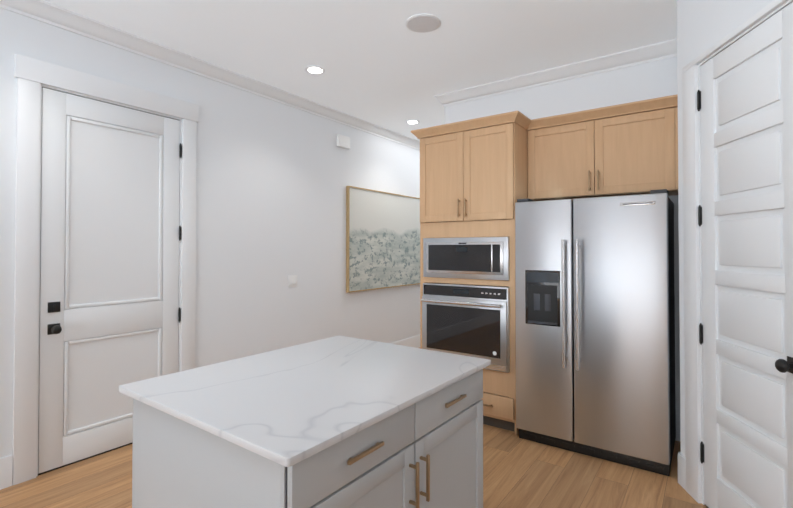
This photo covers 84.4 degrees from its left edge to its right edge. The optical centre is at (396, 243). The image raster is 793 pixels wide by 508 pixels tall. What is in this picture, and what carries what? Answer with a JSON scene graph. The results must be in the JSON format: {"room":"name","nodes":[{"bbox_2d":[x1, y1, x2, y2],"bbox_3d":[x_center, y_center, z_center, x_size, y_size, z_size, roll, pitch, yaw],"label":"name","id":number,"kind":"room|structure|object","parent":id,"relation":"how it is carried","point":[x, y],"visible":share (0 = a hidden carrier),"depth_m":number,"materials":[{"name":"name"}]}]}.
{"room":"kitchen","nodes":[
{"label":"kitchen","id":0,"kind":"room"},
{"bbox_2d":[0,8,419,457],"bbox_3d":[-2.545,-0.029,2.461,0.125,2.970,15.500,-1,-1,36],"label":"wall","id":1,"kind":"structure","parent":0,"point":[274,179],"depth_m":4.06,"materials":[{"name":"white paint"}]},
{"bbox_2d":[12,54,198,484],"bbox_3d":[-2.031,0.160,3.154,0.151,2.610,1.170,-1,-1,36],"label":"door frame","id":2,"kind":"structure","parent":1,"relation":"attached to","point":[34,77],"depth_m":2.73,"materials":[{"name":"white paint"}]},
{"bbox_2d":[38,88,181,473],"bbox_3d":[-1.972,0.232,3.120,0.105,2.440,0.900,-1,-1,36],"label":"door","id":3,"kind":"structure","parent":1,"relation":"in","point":[110,308],"depth_m":3.05,"materials":[{"name":"white paint"}]},
{"bbox_2d":[288,275,296,286],"bbox_3d":[-1.048,0.381,4.428,0.010,0.120,0.116,-1,-1,36],"label":"light switch","id":4,"kind":"object","parent":1,"relation":"attached to","point":[292,280],"visible":1,"depth_m":4.42,"materials":[{"name":"white plastic"}]},
{"bbox_2d":[0,0,676,149],"bbox_3d":[-1.158,-1.476,1.487,3.286,0.103,15.260,-1,-1,36],"label":"crown molding","id":5,"kind":"structure","parent":1,"relation":"attached to","point":[56,16],"depth_m":3.59,"materials":[{"name":"white paint"}]},
{"bbox_2d":[0,335,685,489],"bbox_3d":[-0.836,1.349,1.219,4.079,0.180,15.260,-1,-1,36],"label":"baseboard","id":6,"kind":"structure","parent":1,"relation":"attached to","point":[6,465],"depth_m":2.62,"materials":[{"name":"white paint"}]},
{"bbox_2d":[337,134,349,148],"bbox_3d":[-0.609,-1.168,5.031,0.047,0.135,0.190,-1,-1,36],"label":"door chime","id":7,"kind":"object","parent":1,"relation":"attached to","point":[343,141],"visible":1,"depth_m":5.00,"materials":[{"name":"white plastic"}]},
{"bbox_2d":[346,186,419,292],"bbox_3d":[0.019,-0.039,5.898,0.040,1.240,2.025,-1,-1,36],"label":"picture","id":8,"kind":"object","parent":1,"relation":"attached to","point":[382,240],"visible":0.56,"depth_m":5.58,"materials":[{"name":"fabric"}]},
{"bbox_2d":[0,424,706,507],"bbox_3d":[0.474,1.467,0.280,7.900,0.080,15.500,-1,-1,36],"label":"floor","id":9,"kind":"structure","parent":0,"point":[518,472],"depth_m":2.66,"materials":[{"name":"brown wood"}]},
{"bbox_2d":[119,336,490,507],"bbox_3d":[-0.295,0.986,1.790,0.970,0.921,1.178,-1,-1,36],"label":"kitchen island","id":10,"kind":"object","parent":9,"relation":"on","point":[340,422],"visible":1,"depth_m":1.48,"materials":[{"name":"stone"}]},
{"bbox_2d":[415,111,514,431],"bbox_3d":[0.732,0.244,3.835,0.860,2.460,0.638,-1,-1,36],"label":"tall cabinet","id":11,"kind":"object","parent":9,"relation":"on","point":[479,177],"depth_m":3.52,"materials":[{"name":"brown wood"}]},
{"bbox_2d":[421,283,509,372],"bbox_3d":[0.688,0.668,3.768,0.770,0.650,0.674,-1,-1,36],"label":"wall oven","id":12,"kind":"object","parent":11,"relation":"in","point":[467,320],"visible":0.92,"depth_m":3.51,"materials":[{"name":"grey glass"}]},
{"bbox_2d":[423,237,508,279],"bbox_3d":[0.678,0.122,3.761,0.770,0.335,0.491,-1,-1,36],"label":"microwave","id":13,"kind":"object","parent":11,"relation":"in","point":[486,258],"visible":0.94,"depth_m":3.54,"materials":[{"name":"grey"}]},
{"bbox_2d":[515,189,675,475],"bbox_3d":[1.458,0.566,3.229,0.976,1.800,0.738,-1,-1,36],"label":"refrigerator","id":14,"kind":"object","parent":9,"relation":"on","point":[595,329],"visible":1,"depth_m":2.95,"materials":[{"name":"grey metal"}]},
{"bbox_2d":[515,94,677,434],"bbox_3d":[1.489,0.236,3.293,1.102,2.460,0.638,-1,-1,36],"label":"tall cabinet","id":15,"kind":"object","parent":9,"relation":"on","point":[631,148],"depth_m":3.25,"materials":[{"name":"brown wood"}]},
{"bbox_2d":[42,0,676,140],"bbox_3d":[0.474,-1.593,0.320,7.900,0.100,15.500,-1,-1,36],"label":"ceiling","id":16,"kind":"structure","parent":0,"point":[381,63],"depth_m":3.21,"materials":[{"name":"white paint"}]},
{"bbox_2d":[305,66,324,73],"bbox_3d":[-0.700,-1.492,3.764,0.172,0.012,0.172,-1,-1,36],"label":"recessed light","id":17,"kind":"object","parent":16,"relation":"in","point":[315,69],"visible":0.96,"depth_m":3.75,"materials":[{"name":"white paint"}]},
{"bbox_2d":[406,120,419,123],"bbox_3d":[0.196,-1.471,5.303,0.172,0.012,0.172,-1,-1,36],"label":"recessed light","id":18,"kind":"object","parent":16,"relation":"in","point":[412,121],"visible":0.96,"depth_m":5.30,"materials":[{"name":"white paint"}]},
{"bbox_2d":[405,14,440,32],"bbox_3d":[0.183,-1.502,2.989,0.244,0.012,0.244,-1,-1,36],"label":"ceiling speaker","id":19,"kind":"object","parent":16,"relation":"attached to","point":[422,23],"visible":1,"depth_m":2.98,"materials":[{"name":"white plastic"}]},
{"bbox_2d":[445,56,680,441],"bbox_3d":[1.395,-0.011,3.837,2.140,2.970,0.125,-1,-1,36],"label":"wall","id":20,"kind":"structure","parent":0,"point":[649,80],"depth_m":3.58,"materials":[{"name":"white paint"}]},
{"bbox_2d":[677,0,772,457],"bbox_3d":[1.718,-0.037,1.889,0.125,2.970,1.578,0,-1,5],"label":"wall","id":21,"kind":"structure","parent":0,"point":[703,26],"depth_m":2.56,"materials":[{"name":"white paint"}]},
{"bbox_2d":[682,0,792,507],"bbox_3d":[1.727,0.200,2.090,0.145,2.502,0.990,0,-1,5],"label":"door frame","id":22,"kind":"structure","parent":21,"relation":"attached to","point":[693,287],"depth_m":2.48,"materials":[{"name":"white paint"}]},
{"bbox_2d":[697,2,792,507],"bbox_3d":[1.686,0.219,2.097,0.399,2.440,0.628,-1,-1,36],"label":"pantry door","id":23,"kind":"structure","parent":21,"relation":"in","point":[745,109],"depth_m":2.08,"materials":[{"name":"white paint"}]}
]}

